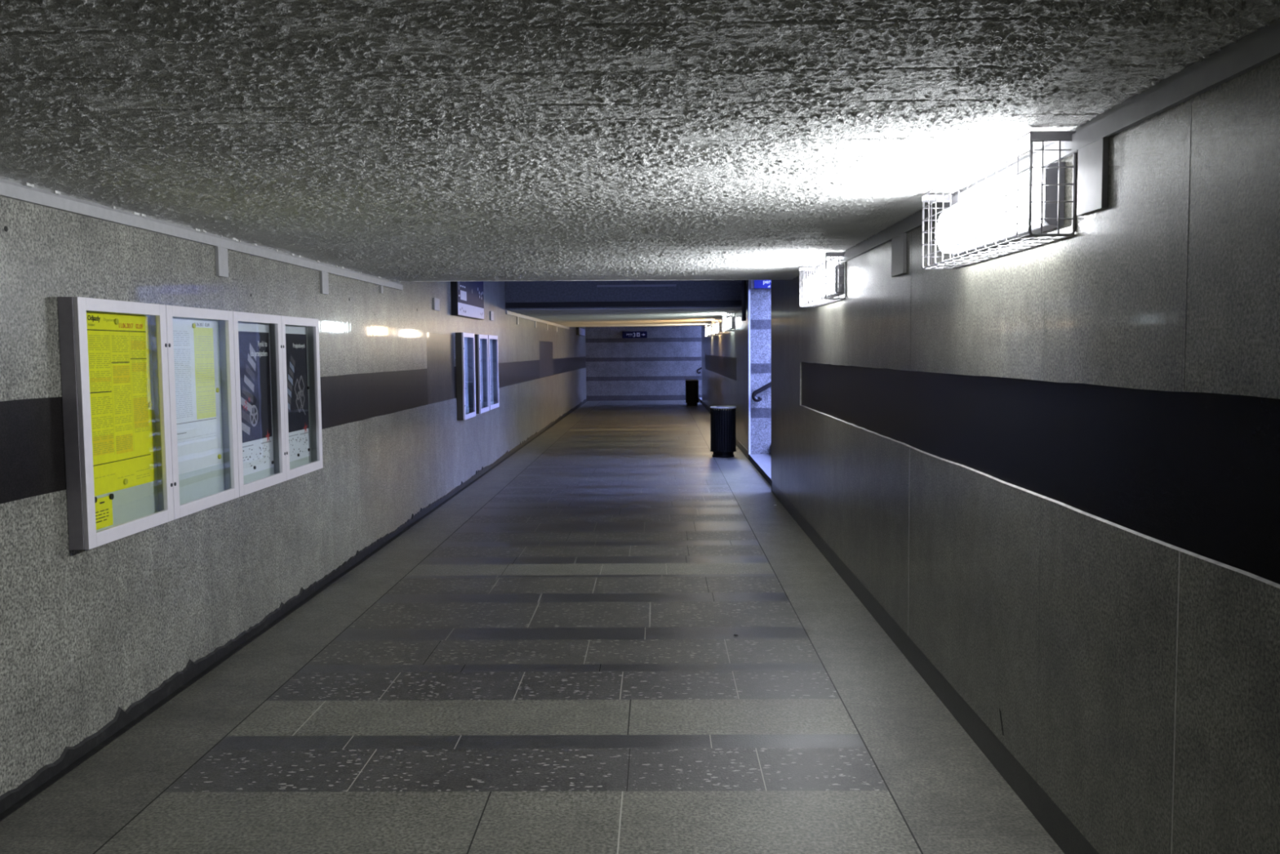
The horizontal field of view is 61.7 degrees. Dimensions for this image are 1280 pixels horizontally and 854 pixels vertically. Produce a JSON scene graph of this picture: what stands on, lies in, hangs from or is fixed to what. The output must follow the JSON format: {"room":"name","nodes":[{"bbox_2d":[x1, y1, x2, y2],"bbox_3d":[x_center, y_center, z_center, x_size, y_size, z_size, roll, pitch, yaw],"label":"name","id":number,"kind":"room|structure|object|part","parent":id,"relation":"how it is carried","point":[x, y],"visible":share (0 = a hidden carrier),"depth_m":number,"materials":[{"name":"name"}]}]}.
{"room":"pedestrian underpass","nodes":[
{"label":"pedestrian underpass","id":0,"kind":"room"},
{"bbox_2d":[0,195,586,795],"bbox_3d":[-2.307,-0.882,14.514,0.301,3.050,43.000,0,4,1],"label":"wall","id":1,"kind":"structure","parent":0,"point":[86,635],"depth_m":5.51,"materials":[{"name":"concrete"}]},
{"bbox_2d":[57,296,239,550],"bbox_3d":[-2.269,-0.066,5.106,0.083,1.022,1.575,0,4,1],"label":"display case","id":2,"kind":"object","parent":1,"relation":"attached to","point":[171,495],"visible":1,"depth_m":5.01,"materials":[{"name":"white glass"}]},
{"bbox_2d":[94,495,113,529],"bbox_3d":[-2.304,0.367,4.594,0.002,0.130,0.175,0,4,1],"label":"notice","id":3,"kind":"object","parent":2,"relation":"attached to","point":[104,505],"visible":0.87,"depth_m":4.61,"materials":[{"name":"yellow paper"}]},
{"bbox_2d":[109,493,114,499],"bbox_3d":[-2.298,0.302,4.664,0.008,0.026,0.026,0,4,1],"label":"magnet","id":4,"kind":"object","parent":3,"relation":"attached to","point":[111,495],"visible":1,"depth_m":4.66},
{"bbox_2d":[86,312,154,496],"bbox_3d":[-2.305,-0.111,4.758,0.002,0.774,0.580,0,4,1],"label":"timetable","id":5,"kind":"object","parent":2,"relation":"attached to","point":[119,365],"visible":1,"depth_m":4.75,"materials":[{"name":"yellow paper"}]},
{"bbox_2d":[114,318,119,324],"bbox_3d":[-2.303,-0.464,4.718,0.008,0.026,0.026,0,4,1],"label":"magnet","id":6,"kind":"object","parent":5,"relation":"attached to","point":[116,320],"visible":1,"depth_m":4.71},
{"bbox_2d":[123,478,128,484],"bbox_3d":[-2.296,0.243,4.788,0.008,0.026,0.026,0,4,1],"label":"magnet","id":7,"kind":"object","parent":5,"relation":"attached to","point":[125,481],"visible":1,"depth_m":4.78},
{"bbox_2d":[147,401,151,407],"bbox_3d":[-2.295,-0.104,5.024,0.008,0.026,0.026,0,4,1],"label":"magnet","id":8,"kind":"object","parent":5,"relation":"attached to","point":[149,404],"visible":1,"depth_m":5.02},
{"bbox_3d":[-2.247,-0.038,4.706,0.019,1.022,0.770,0,4,1],"label":"door","id":9,"kind":"part","parent":2,"relation":"part of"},
{"bbox_3d":[-2.288,-0.038,4.714,0.057,0.994,0.761,0,4,1],"label":"panel","id":10,"kind":"part","parent":2,"relation":"part of","materials":[{"name":"yellow paper"}]},
{"bbox_2d":[172,318,221,474],"bbox_3d":[-2.292,-0.166,5.546,0.002,0.774,0.560,0,4,1],"label":"timetable","id":11,"kind":"object","parent":2,"relation":"attached to","point":[195,349],"visible":1,"depth_m":5.54,"materials":[{"name":"white paper"}]},
{"bbox_3d":[-2.275,-0.093,5.486,0.057,0.994,0.786,0,4,1],"label":"panel","id":12,"kind":"part","parent":2,"relation":"part of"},
{"bbox_3d":[-2.234,-0.094,5.492,0.019,1.022,0.795,0,4,1],"label":"door","id":13,"kind":"part","parent":2,"relation":"part of","materials":[{"name":"white metal"}]},
{"bbox_2d":[0,175,399,283],"bbox_3d":[-2.362,-0.735,1.491,0.034,0.014,17.000,0,4,1],"label":"trim","id":14,"kind":"structure","parent":1,"relation":"attached to","point":[28,184],"depth_m":5.05,"materials":[{"name":"paint"}]},
{"bbox_2d":[0,177,403,294],"bbox_3d":[-2.367,-0.626,1.524,0.022,0.220,17.050,0,4,1],"label":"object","id":15,"kind":"structure","parent":1,"relation":"attached to","point":[10,189],"depth_m":5.35,"materials":[{"name":"grey paint"}]},
{"bbox_3d":[-2.296,-0.905,5.889,0.018,0.159,0.130,0,4,1],"label":"plate","id":16,"kind":"part","parent":15,"relation":"part of","materials":[{"name":"grey paint"}]},
{"bbox_3d":[-2.267,-1.033,7.697,0.018,0.159,0.145,0,4,1],"label":"plate","id":17,"kind":"part","parent":15,"relation":"part of","materials":[{"name":"grey paint"}]},
{"bbox_3d":[-2.241,-1.192,9.287,0.018,0.067,0.060,0,4,1],"label":"plate","id":18,"kind":"part","parent":15,"relation":"part of","materials":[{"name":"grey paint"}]},
{"bbox_2d":[232,311,323,497],"bbox_3d":[-2.244,-0.175,6.632,0.083,1.022,1.482,0,4,1],"label":"display case","id":19,"kind":"object","parent":1,"relation":"attached to","point":[282,470],"visible":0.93,"depth_m":6.63,"materials":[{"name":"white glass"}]},
{"bbox_2d":[238,322,273,475],"bbox_3d":[-2.278,-0.172,6.330,0.003,0.880,0.575,0,4,1],"label":"poster","id":20,"kind":"object","parent":19,"relation":"attached to","point":[253,338],"visible":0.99,"depth_m":6.35,"materials":[{"name":"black paper"}]},
{"bbox_2d":[242,440,271,466],"bbox_3d":[-2.275,0.164,6.359,0.001,0.130,0.505,0,4,1],"label":"print","id":21,"kind":"object","parent":20,"relation":"attached to","point":[268,441],"depth_m":6.42},
{"bbox_3d":[-2.262,-0.149,6.275,0.057,0.994,0.738,0,4,1],"label":"panel","id":22,"kind":"part","parent":19,"relation":"part of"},
{"bbox_3d":[-2.221,-0.149,6.268,0.019,1.022,0.747,0,4,1],"label":"door","id":23,"kind":"part","parent":19,"relation":"part of","materials":[{"name":"white metal"}]},
{"bbox_2d":[284,324,310,462],"bbox_3d":[-2.266,-0.225,7.078,0.003,0.880,0.475,0,4,1],"label":"poster","id":24,"kind":"object","parent":19,"relation":"attached to","point":[295,335],"visible":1,"depth_m":7.10,"materials":[{"name":"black paper"}]},
{"bbox_2d":[288,431,308,452],"bbox_3d":[-2.263,0.112,7.102,0.001,0.132,0.415,0,4,1],"label":"print","id":25,"kind":"object","parent":24,"relation":"attached to","point":[307,432],"depth_m":7.14},
{"bbox_3d":[-2.250,-0.201,7.000,0.057,0.994,0.716,0,4,1],"label":"panel","id":26,"kind":"part","parent":19,"relation":"part of","materials":[{"name":"black paper"}]},
{"bbox_3d":[-2.209,-0.202,7.007,0.019,1.022,0.725,0,4,1],"label":"door","id":27,"kind":"part","parent":19,"relation":"part of","materials":[{"name":"white metal"}]},
{"bbox_2d":[0,399,586,821],"bbox_3d":[-2.121,0.584,14.615,0.044,0.108,43.000,0,4,1],"label":"baseboard","id":28,"kind":"structure","parent":1,"relation":"attached to","point":[71,757],"depth_m":5.44,"materials":[{"name":"black stone"}]},
{"bbox_2d":[432,297,439,311],"bbox_3d":[-2.201,-1.325,11.588,0.020,0.129,0.270,0,4,1],"label":"cover plate","id":29,"kind":"object","parent":1,"relation":"attached to","point":[436,302],"visible":1,"depth_m":11.54,"materials":[{"name":"grey paint"}]},
{"bbox_2d":[455,332,475,420],"bbox_3d":[-2.130,-0.629,13.145,0.095,1.040,0.800,0,4,1],"label":"display case","id":30,"kind":"object","parent":1,"relation":"attached to","point":[464,412],"visible":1,"depth_m":12.80,"materials":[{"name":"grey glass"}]},
{"bbox_2d":[464,340,467,406],"bbox_3d":[-2.166,-0.650,13.134,0.002,0.820,0.560,0,4,1],"label":"paper sheet","id":31,"kind":"object","parent":30,"relation":"attached to","point":[465,341],"visible":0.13,"depth_m":13.32,"materials":[{"name":"white paper"}]},
{"bbox_3d":[-2.142,-0.629,13.146,0.069,1.012,0.772,0,4,1],"label":"panel","id":32,"kind":"part","parent":30,"relation":"part of","materials":[{"name":"clear glass"}]},
{"bbox_2d":[450,280,484,319],"bbox_3d":[-2.143,-1.666,13.393,0.081,0.600,1.880,0,4,1],"label":"information sign","id":33,"kind":"object","parent":1,"relation":"attached to","point":[467,300],"visible":0.84,"depth_m":13.15,"materials":[{"name":"blue metal"}]},
{"bbox_2d":[474,333,489,413],"bbox_3d":[-2.114,-0.712,14.282,0.089,1.030,0.740,0,4,1],"label":"display case","id":34,"kind":"object","parent":1,"relation":"attached to","point":[483,406],"visible":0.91,"depth_m":14.47,"materials":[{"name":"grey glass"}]},
{"bbox_2d":[480,341,482,402],"bbox_3d":[-2.147,-0.732,14.281,0.002,0.820,0.560,0,4,1],"label":"paper sheet","id":35,"kind":"object","parent":34,"relation":"attached to","point":[481,361],"visible":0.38,"depth_m":14.48,"materials":[{"name":"white paper"}]},
{"bbox_3d":[-2.126,-0.712,14.283,0.063,1.002,0.712,0,4,1],"label":"panel","id":36,"kind":"part","parent":34,"relation":"part of","materials":[{"name":"clear glass"}]},
{"bbox_2d":[489,311,493,320],"bbox_3d":[-2.137,-1.600,15.458,0.020,0.129,0.270,0,4,1],"label":"cover plate","id":37,"kind":"object","parent":1,"relation":"attached to","point":[491,313],"visible":1,"depth_m":15.40,"materials":[{"name":"grey paint"}]},
{"bbox_2d":[488,334,499,409],"bbox_3d":[-2.102,-0.776,15.140,0.086,1.030,0.840,0,4,1],"label":"display case","id":38,"kind":"object","parent":1,"relation":"attached to","point":[494,402],"visible":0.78,"depth_m":15.50,"materials":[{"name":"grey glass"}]},
{"bbox_2d":[489,342,492,399],"bbox_3d":[-2.133,-0.792,15.129,0.002,0.820,0.560,0,4,1],"label":"paper sheet","id":39,"kind":"object","parent":38,"relation":"attached to","point":[491,366],"visible":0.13,"depth_m":15.33,"materials":[{"name":"white paper"}]},
{"bbox_3d":[-2.112,-0.776,15.140,0.063,1.002,0.812,0,4,1],"label":"panel","id":40,"kind":"part","parent":38,"relation":"part of","materials":[{"name":"clear glass"}]},
{"bbox_2d":[505,311,568,332],"bbox_3d":[-2.014,-2.171,22.940,0.020,0.185,12.000,0,4,1],"label":"trim","id":41,"kind":"structure","parent":1,"relation":"attached to","point":[508,313],"depth_m":20.94,"materials":[{"name":"grey paint"}]},
{"bbox_2d":[576,327,585,336],"bbox_3d":[-1.814,-2.910,32.811,0.093,0.240,2.600,0,4,1],"label":"sign","id":42,"kind":"object","parent":1,"relation":"attached to","point":[580,331],"visible":1,"depth_m":32.21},
{"bbox_2d":[0,400,1064,853],"bbox_3d":[-0.413,0.774,14.600,4.059,0.300,43.000,0,4,1],"label":"floor","id":43,"kind":"structure","parent":0,"point":[550,660],"depth_m":4.98,"materials":[{"name":"tile"}]},
{"bbox_2d":[684,379,698,405],"bbox_3d":[1.563,-1.031,32.187,0.416,0.778,0.416,0,4,1],"label":"litter bin","id":44,"kind":"object","parent":43,"relation":"on","point":[691,385],"visible":1,"depth_m":32.03,"materials":[{"name":"black metal"}]},
{"bbox_2d":[709,405,736,457],"bbox_3d":[1.291,0.072,16.648,0.416,0.778,0.416,0,4,1],"label":"litter bin","id":45,"kind":"object","parent":43,"relation":"on","point":[722,419],"visible":1,"depth_m":16.49,"materials":[{"name":"black metal"}]},
{"bbox_2d":[505,280,742,327],"bbox_3d":[-0.146,-2.662,23.017,3.759,0.742,12.315,0,4,1],"label":"ceiling","id":46,"kind":"structure","parent":0,"point":[570,304],"depth_m":16.91,"materials":[{"name":"concrete"}]},
{"bbox_2d":[596,284,676,287],"bbox_3d":[-0.054,-2.223,16.873,1.250,0.030,0.030,0,4,1],"label":"trim","id":47,"kind":"structure","parent":46,"relation":"attached to","point":[652,285],"depth_m":16.86,"materials":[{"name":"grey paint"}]},
{"bbox_2d":[0,0,1279,281],"bbox_3d":[-0.525,-1.137,1.683,3.708,0.759,17.500,0,4,1],"label":"ceiling","id":48,"kind":"structure","parent":0,"point":[397,140],"depth_m":2.99,"materials":[{"name":"paint"}]},
{"bbox_2d":[585,325,702,400],"bbox_3d":[3.989,-3.122,35.758,12.199,4.400,0.300,0,4,1],"label":"wall","id":49,"kind":"structure","parent":0,"point":[656,366],"depth_m":35.74,"materials":[{"name":"stone"}]},
{"bbox_2d":[622,331,647,337],"bbox_3d":[-0.174,-3.064,35.619,0.820,0.220,0.122,0,4,1],"label":"direction sign","id":50,"kind":"object","parent":49,"relation":"attached to","point":[624,334],"visible":1,"depth_m":35.56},
{"bbox_2d":[696,366,702,373],"bbox_3d":[4.630,-3.139,35.528,5.536,2.707,0.134,0,4,1],"label":"handrail","id":51,"kind":"object","parent":49,"relation":"attached to","point":[700,368],"visible":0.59,"depth_m":35.60,"materials":[{"name":"black metal"}]},
{"bbox_2d":[701,280,771,459],"bbox_3d":[5.830,-2.339,24.543,8.146,4.410,17.240,0,4,1],"label":"wall","id":52,"kind":"structure","parent":0,"point":[736,363],"depth_m":16.59,"materials":[{"name":"stone"}]},
{"bbox_2d":[705,322,713,337],"bbox_3d":[1.726,-2.421,26.756,0.146,0.325,1.372,0,4,1],"label":"wall lamp","id":53,"kind":"object","parent":52,"relation":"attached to","point":[708,330],"visible":0.91,"depth_m":26.19,"materials":[{"name":"white"}]},
{"bbox_2d":[711,318,721,334],"bbox_3d":[1.670,-2.180,23.365,0.146,0.325,1.372,0,4,1],"label":"wall lamp","id":54,"kind":"object","parent":52,"relation":"attached to","point":[716,326],"visible":0.96,"depth_m":22.79,"materials":[{"name":"white"}]},
{"bbox_2d":[722,312,735,331],"bbox_3d":[1.605,-1.904,19.475,0.146,0.325,1.372,0,4,1],"label":"wall lamp","id":55,"kind":"object","parent":52,"relation":"attached to","point":[730,322],"visible":1,"depth_m":18.92,"materials":[{"name":"white"}]},
{"bbox_2d":[741,280,746,320],"bbox_3d":[1.571,-2.086,16.219,0.076,0.960,0.074,0,4,1],"label":"drain pipe","id":56,"kind":"object","parent":52,"relation":"attached to","point":[744,282],"visible":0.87,"depth_m":16.21,"materials":[{"name":"black metal"}]},
{"bbox_2d":[750,280,771,288],"bbox_3d":[2.317,-2.242,15.919,1.350,0.360,0.091,0,4,1],"label":"platform sign","id":57,"kind":"object","parent":52,"relation":"attached to","point":[754,284],"visible":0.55,"depth_m":15.89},
{"bbox_3d":[1.667,-2.237,15.936,0.050,0.360,0.080,0,4,1],"label":"mounting plate","id":58,"kind":"part","parent":57,"relation":"part of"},
{"bbox_2d":[751,381,771,401],"bbox_3d":[4.420,-1.746,15.898,5.536,2.707,0.134,0,4,1],"label":"handrail","id":59,"kind":"object","parent":52,"relation":"attached to","point":[766,386],"visible":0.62,"depth_m":15.97,"materials":[{"name":"grey metal"}]},
{"bbox_2d":[748,444,771,486],"bbox_3d":[4.568,-0.715,14.197,5.940,2.635,3.670,0,4,1],"label":"floor","id":60,"kind":"structure","parent":0,"point":[762,462],"depth_m":14.93,"materials":[{"name":"tile"}]},
{"bbox_2d":[771,57,1279,853],"bbox_3d":[1.600,-0.654,2.659,0.501,4.200,19.450,0,4,1],"label":"wall","id":61,"kind":"structure","parent":0,"point":[1054,466],"depth_m":3.21,"materials":[{"name":"concrete"}]},
{"bbox_2d":[799,252,846,306],"bbox_3d":[1.367,-1.096,8.106,0.146,0.325,1.372,0,4,1],"label":"wall lamp","id":62,"kind":"object","parent":61,"relation":"attached to","point":[828,283],"visible":0.98,"depth_m":7.68,"materials":[{"name":"white metal"}]},
{"bbox_2d":[805,268,830,299],"bbox_3d":[1.349,-1.077,8.088,0.058,0.176,1.080,0,4,1],"label":"diffuser","id":63,"kind":"object","parent":62,"relation":"attached to","point":[815,288],"depth_m":7.96,"materials":[{"name":"white plastic"}]},
{"bbox_2d":[772,481,1099,853],"bbox_3d":[1.387,1.375,2.792,0.024,0.138,19.420,0,4,1],"label":"baseboard","id":64,"kind":"structure","parent":61,"relation":"attached to","point":[1066,835],"depth_m":4.58,"materials":[{"name":"stone"}]},
{"bbox_2d":[921,130,1076,269],"bbox_3d":[1.299,-0.806,4.027,0.146,0.325,1.372,0,4,1],"label":"wall lamp","id":65,"kind":"object","parent":61,"relation":"attached to","point":[1031,203],"visible":0.99,"depth_m":3.66,"materials":[{"name":"white metal"}]},
{"bbox_2d":[937,170,1039,253],"bbox_3d":[1.281,-0.787,4.009,0.058,0.176,1.080,0,4,1],"label":"diffuser","id":66,"kind":"object","parent":65,"relation":"attached to","point":[1024,179],"depth_m":3.83,"materials":[{"name":"white plastic"}]},
{"bbox_2d":[798,17,1279,283],"bbox_3d":[1.319,-0.650,1.386,0.018,0.287,16.900,0,4,1],"label":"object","id":67,"kind":"structure","parent":61,"relation":"attached to","point":[1261,46],"depth_m":3.11,"materials":[{"name":"grey paint"}]},
{"bbox_3d":[1.393,-0.922,5.769,0.017,0.209,0.285,0,4,1],"label":"plate","id":68,"kind":"part","parent":67,"relation":"part of","materials":[{"name":"grey paint"}]},
{"bbox_3d":[1.350,-0.744,3.201,0.017,0.202,0.185,0,4,1],"label":"plate","id":69,"kind":"part","parent":67,"relation":"part of","materials":[{"name":"grey paint"}]}
]}

